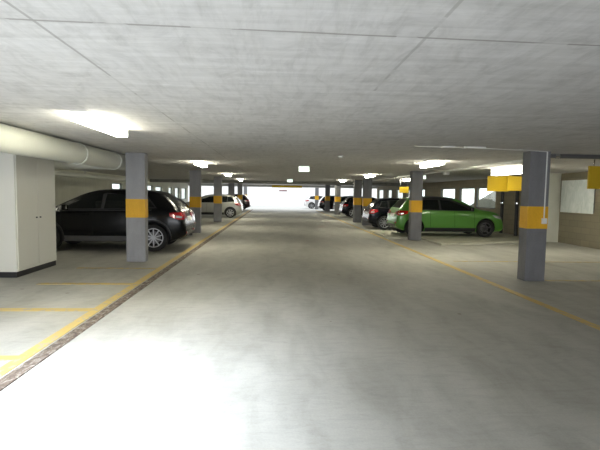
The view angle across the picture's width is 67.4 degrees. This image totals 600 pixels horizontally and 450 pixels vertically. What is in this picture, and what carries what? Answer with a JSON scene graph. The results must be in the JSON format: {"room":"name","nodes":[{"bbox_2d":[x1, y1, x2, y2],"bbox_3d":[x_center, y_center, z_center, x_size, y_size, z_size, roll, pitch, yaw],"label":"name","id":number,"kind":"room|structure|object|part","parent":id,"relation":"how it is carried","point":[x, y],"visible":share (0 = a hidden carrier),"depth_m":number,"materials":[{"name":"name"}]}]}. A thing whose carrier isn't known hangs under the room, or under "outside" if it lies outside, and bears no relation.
{"room":"parking garage","nodes":[
{"label":"parking garage","id":0,"kind":"room"},
{"bbox_2d":[55,169,187,205],"bbox_3d":[-9.270,-0.997,17.496,0.200,2.360,50.000,1,4,-3],"label":"wall","id":1,"kind":"structure","parent":0,"point":[66,188],"depth_m":19.54,"materials":[{"name":"beige paint"}]},
{"bbox_2d":[156,186,409,206],"bbox_3d":[-1.825,-4.190,51.962,30.000,4.200,0.300,1,4,-3],"label":"wall","id":2,"kind":"structure","parent":0,"point":[258,196],"depth_m":51.85,"materials":[{"name":"white paint"}]},
{"bbox_2d":[188,183,377,188],"bbox_3d":[-1.542,-3.695,42.676,17.950,0.220,0.300,1,4,-3],"label":"lintel","id":3,"kind":"object","parent":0,"point":[244,185],"visible":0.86,"depth_m":42.58,"materials":[{"name":"concrete"}]},
{"bbox_2d":[246,206,333,209],"bbox_3d":[-1.822,-1.950,51.466,50.000,0.200,17.000,1,4,-3],"label":"court","id":4,"kind":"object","parent":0,"point":[250,207],"visible":0.14,"depth_m":46.43,"materials":[{"name":"grey concrete"}]},
{"bbox_2d":[304,195,324,208],"bbox_3d":[2.527,-2.483,48.052,4.120,1.464,1.960,1,4,-3],"label":"car","id":5,"kind":"object","parent":4,"relation":"on","point":[309,201],"visible":0.41,"depth_m":47.22,"materials":[{"name":"white paint"}]},
{"bbox_2d":[315,188,318,208],"bbox_3d":[1.701,-2.769,45.507,0.368,2.360,0.268,1,4,-3],"label":"concrete pillar","id":6,"kind":"structure","parent":4,"relation":"on","point":[316,189],"depth_m":45.37,"materials":[{"name":"yellow paint"}]},
{"bbox_2d":[0,209,599,449],"bbox_3d":[-0.228,0.381,18.085,18.350,0.200,50.000,1,4,-3],"label":"floor","id":7,"kind":"structure","parent":0,"point":[285,329],"depth_m":4.52,"materials":[{"name":"concrete"}]},
{"bbox_2d":[0,355,18,360],"bbox_3d":[-3.914,1.195,4.016,2.655,0.005,0.120,1,4,-3],"label":"parking line","id":8,"kind":"object","parent":7,"relation":"on","point":[2,358],"visible":1,"depth_m":4.07,"materials":[{"name":"yellow paint"}]},
{"bbox_2d":[0,152,56,277],"bbox_3d":[-5.871,-0.223,8.409,1.940,2.170,1.420,1,4,-3],"label":"tall cabinet","id":9,"kind":"object","parent":7,"relation":"on","point":[27,184],"visible":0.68,"depth_m":8.07,"materials":[{"name":"white metal"}]},
{"bbox_3d":[-4.915,-0.249,8.115,0.016,1.990,0.675,1,4,-3],"label":"door","id":10,"kind":"part","parent":9,"relation":"part of","materials":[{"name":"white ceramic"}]},
{"bbox_3d":[-4.951,0.746,8.527,0.012,0.037,1.380,1,4,-3],"label":"rail","id":11,"kind":"part","parent":9,"relation":"part of","materials":[{"name":"white ceramic"}]},
{"bbox_3d":[-4.952,-0.296,8.797,0.016,1.990,0.675,1,4,-3],"label":"door","id":12,"kind":"part","parent":9,"relation":"part of","materials":[{"name":"white ceramic"}]},
{"bbox_2d":[0,308,92,310],"bbox_3d":[-4.007,1.076,5.720,2.655,0.005,0.140,1,4,-3],"label":"parking line","id":13,"kind":"object","parent":7,"relation":"on","point":[1,309],"visible":1,"depth_m":5.76,"materials":[{"name":"yellow paint"}]},
{"bbox_2d":[36,283,132,284],"bbox_3d":[-3.528,0.967,7.405,1.515,0.005,0.130,1,4,-3],"label":"parking line","id":14,"kind":"object","parent":7,"relation":"on","point":[38,283],"visible":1,"depth_m":7.37,"materials":[{"name":"yellow paint"}]},
{"bbox_2d":[76,267,156,268],"bbox_3d":[-3.632,0.858,8.948,1.555,0.005,0.110,1,4,-3],"label":"parking line","id":15,"kind":"object","parent":7,"relation":"on","point":[78,267],"visible":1,"depth_m":8.91,"materials":[{"name":"yellow paint"}]},
{"bbox_2d":[55,189,194,251],"bbox_3d":[-5.186,-0.185,12.188,4.400,1.594,2.090,1,4,-5],"label":"suv","id":16,"kind":"object","parent":7,"relation":"on","point":[98,215],"visible":0.73,"depth_m":11.40,"materials":[{"name":"black paint"}]},
{"bbox_2d":[61,204,67,209],"bbox_3d":[-5.827,-0.442,11.144,0.110,0.140,0.160,1,4,-5],"label":"mirror","id":17,"kind":"object","parent":16,"relation":"attached to","point":[64,206],"depth_m":11.08,"materials":[{"name":"black paint"}]},
{"bbox_3d":[-4.881,-0.368,11.329,2.217,0.069,0.033,1,4,-5],"label":"window trim","id":18,"kind":"part","parent":16,"relation":"part of","materials":[{"name":"black plastic"}]},
{"bbox_3d":[-5.042,0.341,11.360,1.770,0.138,0.062,1,4,-5],"label":"sill","id":19,"kind":"part","parent":16,"relation":"part of","materials":[{"name":"grey plastic"}]},
{"bbox_2d":[169,211,185,219],"bbox_3d":[-3.170,-0.253,11.827,0.359,0.187,0.739,1,4,-3],"label":"tail lamp","id":20,"kind":"object","parent":16,"relation":"attached to","point":[173,215],"depth_m":11.50,"materials":[{"name":"red plastic"}]},
{"bbox_2d":[0,210,249,376],"bbox_3d":[-3.504,-0.041,21.993,0.120,0.005,39.800,1,4,-3],"label":"edge line","id":21,"kind":"object","parent":7,"relation":"on","point":[21,358],"visible":1,"depth_m":5.29,"materials":[{"name":"yellow paint"}]},
{"bbox_2d":[0,209,252,390],"bbox_3d":[-3.205,0.147,19.312,0.125,0.008,46.800,1,4,-3],"label":"channel","id":22,"kind":"object","parent":7,"relation":"on","point":[28,365],"visible":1,"depth_m":4.94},
{"bbox_2d":[125,152,147,261],"bbox_3d":[-3.559,-0.382,9.829,0.418,2.360,0.228,1,4,-3],"label":"concrete pillar","id":23,"kind":"structure","parent":7,"relation":"on","point":[136,164],"depth_m":9.73,"materials":[{"name":"yellow paint"}]},
{"bbox_2d":[178,198,195,225],"bbox_3d":[-5.623,-0.289,14.832,4.120,1.424,1.960,1,4,-3],"label":"hatchback","id":24,"kind":"object","parent":7,"relation":"on","point":[181,200],"visible":0.03,"depth_m":15.33,"materials":[{"name":"grey paint"}]},
{"bbox_2d":[189,170,200,232],"bbox_3d":[-3.950,-0.883,17.000,0.418,2.360,0.228,1,4,-3],"label":"concrete pillar","id":25,"kind":"structure","parent":7,"relation":"on","point":[194,175],"depth_m":16.88,"materials":[{"name":"yellow paint"}]},
{"bbox_2d":[185,194,243,217],"bbox_3d":[-5.651,-1.225,28.218,4.120,1.444,1.960,1,4,-3],"label":"hatchback","id":26,"kind":"object","parent":7,"relation":"on","point":[232,206],"visible":0.59,"depth_m":27.50,"materials":[{"name":"white paint"}]},
{"bbox_3d":[-5.556,-0.709,27.445,1.820,0.138,0.059,1,4,-3],"label":"sill","id":27,"kind":"part","parent":26,"relation":"part of","materials":[{"name":"black"}]},
{"bbox_2d":[214,177,221,221],"bbox_3d":[-4.311,-1.347,23.624,0.418,2.360,0.228,1,4,-3],"label":"concrete pillar","id":28,"kind":"structure","parent":7,"relation":"on","point":[217,180],"depth_m":23.52,"materials":[{"name":"yellow paint"}]},
{"bbox_2d":[228,183,234,195],"bbox_3d":[-4.705,-1.852,30.846,0.418,2.360,0.228,1,4,-3],"label":"concrete pillar","id":29,"kind":"structure","parent":7,"relation":"on","point":[231,186],"depth_m":30.70,"materials":[{"name":"yellow paint"}]},
{"bbox_2d":[237,184,242,202],"bbox_3d":[-5.112,-2.374,38.317,0.418,2.360,0.228,1,4,-3],"label":"concrete pillar","id":30,"kind":"structure","parent":7,"relation":"on","point":[240,186],"depth_m":38.19,"materials":[{"name":"yellow paint"}]},
{"bbox_2d":[235,194,250,208],"bbox_3d":[-6.529,-2.108,40.657,4.120,1.464,1.960,1,4,-3],"label":"car","id":31,"kind":"object","parent":7,"relation":"on","point":[246,202],"visible":0.24,"depth_m":40.00,"materials":[{"name":"black paint"}]},
{"bbox_2d":[318,195,334,210],"bbox_3d":[3.739,-1.997,41.426,4.120,1.444,1.960,1,4,-3],"label":"car","id":32,"kind":"object","parent":7,"relation":"on","point":[321,204],"visible":0.3,"depth_m":40.60,"materials":[{"name":"black paint"}]},
{"bbox_2d":[325,185,329,211],"bbox_3d":[2.454,-2.388,40.154,0.428,2.360,0.268,1,4,-3],"label":"concrete pillar","id":33,"kind":"structure","parent":7,"relation":"on","point":[327,187],"depth_m":40.02,"materials":[{"name":"yellow paint"}]},
{"bbox_2d":[334,185,340,214],"bbox_3d":[2.864,-1.976,34.282,0.428,2.360,0.268,1,4,-3],"label":"concrete pillar","id":34,"kind":"structure","parent":7,"relation":"on","point":[337,187],"depth_m":34.15,"materials":[{"name":"yellow paint"}]},
{"bbox_2d":[333,196,352,208],"bbox_3d":[4.883,-1.736,37.892,4.120,1.444,1.960,1,4,-3],"label":"car","id":35,"kind":"object","parent":7,"relation":"on","point":[343,198],"visible":0.1,"depth_m":37.18,"materials":[{"name":"paint"}]},
{"bbox_2d":[353,180,361,222],"bbox_3d":[3.175,-1.323,24.908,0.428,2.360,0.268,1,4,-3],"label":"concrete pillar","id":36,"kind":"structure","parent":7,"relation":"on","point":[357,191],"depth_m":24.78,"materials":[{"name":"yellow paint"}]},
{"bbox_2d":[339,196,376,217],"bbox_3d":[4.795,-1.230,30.695,4.120,1.424,1.960,1,4,-3],"label":"car","id":37,"kind":"object","parent":7,"relation":"on","point":[346,207],"visible":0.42,"depth_m":29.87,"materials":[{"name":"black paint"}]},
{"bbox_2d":[362,178,371,225],"bbox_3d":[3.369,-1.162,22.620,0.428,2.360,0.268,1,4,-3],"label":"concrete pillar","id":38,"kind":"structure","parent":7,"relation":"on","point":[367,182],"depth_m":22.47,"materials":[{"name":"yellow paint"}]},
{"bbox_2d":[362,198,400,229],"bbox_3d":[5.038,-0.536,20.717,4.120,1.424,1.960,1,4,-3],"label":"hatchback","id":39,"kind":"object","parent":7,"relation":"on","point":[375,213],"visible":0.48,"depth_m":19.91,"materials":[{"name":"black paint"}]},
{"bbox_2d":[368,209,377,212],"bbox_3d":[3.245,-0.611,19.997,0.367,0.188,0.414,1,4,-3],"label":"tail lamp","id":40,"kind":"object","parent":39,"relation":"attached to","point":[370,210],"depth_m":19.82,"materials":[{"name":"red plastic"}]},
{"bbox_2d":[408,171,422,239],"bbox_3d":[3.970,-0.658,15.460,0.388,2.360,0.268,1,4,-3],"label":"concrete pillar","id":41,"kind":"structure","parent":7,"relation":"on","point":[416,177],"depth_m":15.34,"materials":[{"name":"yellow paint"}]},
{"bbox_2d":[370,230,518,245],"bbox_3d":[5.584,0.448,16.489,5.080,0.060,4.980,1,4,-3],"label":"slab","id":42,"kind":"object","parent":7,"relation":"on","point":[440,238],"visible":0.75,"depth_m":16.01,"materials":[{"name":"grey concrete"}]},
{"bbox_2d":[387,196,502,236],"bbox_3d":[5.455,-0.352,17.038,4.069,1.456,1.960,1,4,-3],"label":"hatchback","id":43,"kind":"object","parent":42,"relation":"on","point":[439,214],"visible":0.88,"depth_m":16.26,"materials":[{"name":"green paint"}]},
{"bbox_2d":[395,210,407,215],"bbox_3d":[3.561,-0.454,16.434,0.301,0.189,0.852,-1,4,-28],"label":"tail lamp","id":44,"kind":"object","parent":43,"relation":"attached to","point":[397,212],"depth_m":16.15,"materials":[{"name":"red plastic"}]},
{"bbox_3d":[5.417,0.169,16.261,1.876,0.138,0.063,1,4,-3],"label":"sill","id":45,"kind":"part","parent":43,"relation":"part of","materials":[{"name":"black plastic"}]},
{"bbox_2d":[316,210,599,329],"bbox_3d":[2.589,-0.001,22.729,0.120,0.005,39.000,1,4,-3],"label":"edge line","id":46,"kind":"object","parent":7,"relation":"on","point":[576,318],"visible":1,"depth_m":7.44,"materials":[{"name":"yellow paint"}]},
{"bbox_2d":[499,191,503,232],"bbox_3d":[8.525,-0.833,18.979,0.150,2.360,0.150,1,4,-3],"label":"downpipe","id":47,"kind":"object","parent":7,"relation":"on","point":[502,192],"visible":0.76,"depth_m":18.94,"materials":[{"name":"grey metal"}]},
{"bbox_2d":[513,191,518,235],"bbox_3d":[8.588,-0.753,17.834,0.150,2.360,0.150,1,4,-3],"label":"downpipe","id":48,"kind":"object","parent":7,"relation":"on","point":[517,192],"visible":0.83,"depth_m":17.81,"materials":[{"name":"grey metal"}]},
{"bbox_2d":[454,261,599,262],"bbox_3d":[6.007,0.880,10.729,4.800,0.005,0.090,1,4,-3],"label":"parking line","id":49,"kind":"object","parent":7,"relation":"on","point":[454,261],"visible":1,"depth_m":10.64,"materials":[{"name":"yellow paint"}]},
{"bbox_2d":[517,151,550,280],"bbox_3d":[4.301,-0.157,8.285,0.388,2.360,0.268,1,4,-3],"label":"concrete pillar","id":50,"kind":"structure","parent":7,"relation":"on","point":[532,234],"depth_m":8.18,"materials":[{"name":"yellow paint"}]},
{"bbox_2d":[541,218,546,223],"bbox_3d":[4.418,-0.070,8.140,0.090,0.100,0.046,1,4,-3],"label":"switch box","id":51,"kind":"object","parent":50,"relation":"attached to","point":[543,220],"visible":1,"depth_m":8.12,"materials":[{"name":"white plastic"}]},
{"bbox_2d":[546,173,561,241],"bbox_3d":[8.628,-0.606,15.713,0.550,2.360,0.550,1,4,-3],"label":"wall pier","id":52,"kind":"object","parent":7,"relation":"on","point":[555,178],"visible":0.43,"depth_m":15.44,"materials":[{"name":"beige paint"}]},
{"bbox_2d":[545,280,599,280],"bbox_3d":[6.534,1.048,8.411,4.000,0.005,0.090,1,4,-3],"label":"parking line","id":53,"kind":"object","parent":7,"relation":"on","point":[545,280],"visible":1,"depth_m":8.34,"materials":[{"name":"yellow paint"}]},
{"bbox_2d":[0,0,599,185],"bbox_3d":[-0.189,-2.223,17.905,18.350,0.300,50.000,1,4,-3],"label":"ceiling","id":54,"kind":"structure","parent":0,"point":[249,90],"depth_m":3.35,"materials":[{"name":"concrete"}]},
{"bbox_2d":[0,123,125,170],"bbox_3d":[-4.275,-0.884,2.566,1.788,0.378,15.700,1,4,-3],"label":"ventilation duct","id":55,"kind":"object","parent":54,"relation":"hanging from","point":[66,154],"visible":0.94,"depth_m":6.85,"materials":[{"name":"white metal"}]},
{"bbox_2d":[71,112,127,136],"bbox_3d":[-2.369,-1.190,5.410,0.168,0.103,1.324,1,4,-3],"label":"ceiling light","id":56,"kind":"object","parent":54,"relation":"attached to","point":[84,118],"visible":1,"depth_m":5.13,"materials":[{"name":"white plastic"}]},
{"bbox_2d":[55,171,148,182],"bbox_3d":[-6.828,-1.762,15.166,0.140,0.440,12.000,1,4,-3],"label":"duct","id":57,"kind":"object","parent":54,"relation":"hanging from","point":[57,173],"visible":0.48,"depth_m":14.24,"materials":[{"name":"beige metal"}]},
{"bbox_2d":[193,161,206,167],"bbox_3d":[-2.755,-1.685,12.482,0.168,0.103,1.324,1,4,-3],"label":"ceiling light","id":58,"kind":"object","parent":54,"relation":"attached to","point":[198,163],"visible":0.98,"depth_m":12.13,"materials":[{"name":"white plastic"}]},
{"bbox_2d":[150,179,409,185],"bbox_3d":[-0.855,-2.823,30.074,17.950,0.200,0.400,1,4,-3],"label":"beam","id":59,"kind":"structure","parent":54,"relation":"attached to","point":[151,180],"depth_m":29.85,"materials":[{"name":"concrete"}]},
{"bbox_2d":[272,185,301,187],"bbox_3d":[-1.222,-3.651,42.405,2.820,0.260,0.120,1,4,-3],"label":"bar","id":60,"kind":"object","parent":54,"relation":"hanging from","point":[278,186],"visible":0.94,"depth_m":42.34,"materials":[{"name":"yellow paint"}]},
{"bbox_2d":[298,166,308,171],"bbox_3d":[0.118,-1.653,13.239,0.320,0.185,0.068,1,4,-3],"label":"exit sign","id":61,"kind":"object","parent":54,"relation":"hanging from","point":[301,168],"visible":1,"depth_m":13.21,"materials":[{"name":"white plastic"}]},
{"bbox_2d":[365,174,375,177],"bbox_3d":[2.869,-2.012,18.438,0.168,0.103,1.324,1,4,-3],"label":"ceiling light","id":62,"kind":"object","parent":54,"relation":"attached to","point":[369,175],"visible":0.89,"depth_m":17.99,"materials":[{"name":"white plastic"}]},
{"bbox_2d":[399,179,408,192],"bbox_3d":[5.259,-1.975,22.757,0.470,0.700,0.040,1,4,-3],"label":"board","id":63,"kind":"object","parent":54,"relation":"hanging from","point":[401,189],"visible":0.92,"depth_m":22.75,"materials":[{"name":"paint"}]},
{"bbox_3d":[5.256,-1.781,22.770,0.470,0.310,0.040,1,4,-3],"label":"board panel","id":64,"kind":"part","parent":63,"relation":"part of","materials":[{"name":"yellow paint"}]},
{"bbox_2d":[420,160,444,167],"bbox_3d":[3.265,-1.503,11.166,0.168,0.103,1.324,1,4,-3],"label":"ceiling light","id":65,"kind":"object","parent":54,"relation":"attached to","point":[439,162],"visible":0.98,"depth_m":10.88,"materials":[{"name":"white plastic"}]},
{"bbox_2d":[420,162,438,167],"bbox_3d":[3.265,-1.490,11.167,0.160,0.070,1.276,1,4,-3],"label":"diffuser","id":66,"kind":"object","parent":65,"relation":"attached to","point":[431,164],"depth_m":11.20,"materials":[{"name":"white plastic"}]},
{"bbox_2d":[353,159,522,183],"bbox_3d":[4.113,-2.035,19.307,0.060,0.060,21.500,1,4,-3],"label":"conduit","id":67,"kind":"object","parent":54,"relation":"attached to","point":[514,161],"visible":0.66,"depth_m":12.04,"materials":[{"name":"white plastic"}]},
{"bbox_2d":[440,146,454,147],"bbox_3d":[2.469,-1.302,7.513,0.230,0.025,0.080,1,4,-3],"label":"ceiling plate","id":68,"kind":"object","parent":54,"relation":"attached to","point":[440,146],"visible":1,"depth_m":7.48,"materials":[{"name":"white plastic"}]},
{"bbox_2d":[464,146,485,148],"bbox_3d":[2.928,-1.297,7.538,0.350,0.025,0.080,1,4,-3],"label":"ceiling plate","id":69,"kind":"object","parent":54,"relation":"attached to","point":[465,146],"visible":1,"depth_m":7.50,"materials":[{"name":"white plastic"}]},
{"bbox_2d":[415,146,547,217],"bbox_3d":[3.176,-0.720,7.777,2.608,1.198,0.105,0,4,-13],"label":"cable conduit","id":70,"kind":"object","parent":54,"relation":"attached to","point":[415,146],"visible":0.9,"depth_m":8.07,"materials":[{"name":"white plastic"}]},
{"bbox_2d":[487,172,507,191],"bbox_3d":[6.122,-1.371,13.911,0.670,0.660,0.040,1,4,-3],"label":"board","id":71,"kind":"object","parent":54,"relation":"hanging from","point":[494,183],"visible":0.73,"depth_m":13.89,"materials":[{"name":"paint"}]},
{"bbox_2d":[491,165,522,175],"bbox_3d":[5.834,-1.509,12.536,0.228,0.203,1.674,1,4,-3],"label":"ceiling light","id":72,"kind":"object","parent":54,"relation":"attached to","point":[515,169],"visible":0.7,"depth_m":12.48,"materials":[{"name":"white plastic"}]},
{"bbox_2d":[507,175,521,190],"bbox_3d":[6.772,-1.360,13.747,0.890,0.640,0.040,1,4,-3],"label":"board","id":73,"kind":"object","parent":54,"relation":"hanging from","point":[514,183],"visible":0.45,"depth_m":13.72,"materials":[{"name":"paint"}]},
{"bbox_2d":[551,154,599,158],"bbox_3d":[6.903,-1.281,8.639,4.770,0.104,0.104,1,4,-3],"label":"pipe","id":74,"kind":"object","parent":54,"relation":"hanging from","point":[554,156],"visible":0.75,"depth_m":8.51,"materials":[{"name":"grey metal"}]},
{"bbox_2d":[587,159,599,188],"bbox_3d":[6.398,-1.046,9.130,1.140,0.640,0.040,1,4,-3],"label":"board","id":75,"kind":"object","parent":54,"relation":"hanging from","point":[593,179],"visible":0.92,"depth_m":9.09,"materials":[{"name":"paint"}]},
{"bbox_2d":[470,191,495,207],"bbox_3d":[10.877,-1.462,26.844,0.250,2.600,8.500,1,4,-3],"label":"wall","id":76,"kind":"structure","parent":0,"point":[488,201],"depth_m":25.80,"materials":[{"name":"paint"}]},
{"bbox_2d":[377,172,599,248],"bbox_3d":[8.852,-0.795,18.498,0.200,2.360,50.000,1,4,-3],"label":"wall","id":77,"kind":"structure","parent":0,"point":[579,229],"depth_m":15.45,"materials":[{"name":"beige paint"}]},
{"bbox_2d":[459,188,474,206],"bbox_3d":[8.591,-1.410,23.066,0.070,0.990,1.909,1,4,-3],"label":"window","id":78,"kind":"structure","parent":77,"relation":"in","point":[460,188],"depth_m":23.94,"materials":[{"name":"grey"}]},
{"bbox_2d":[476,187,494,208],"bbox_3d":[8.705,-1.264,20.982,0.070,0.990,2.031,1,4,-3],"label":"window","id":79,"kind":"structure","parent":77,"relation":"in","point":[477,187],"depth_m":21.91,"materials":[{"name":"grey metal"}]},
{"bbox_2d":[560,180,595,213],"bbox_3d":[8.930,-0.917,14.478,0.090,1.060,1.560,1,4,-3],"label":"wall panel","id":80,"kind":"object","parent":77,"relation":"attached to","point":[575,195],"visible":0.81,"depth_m":14.42,"materials":[{"name":"grey paint"}]}
]}

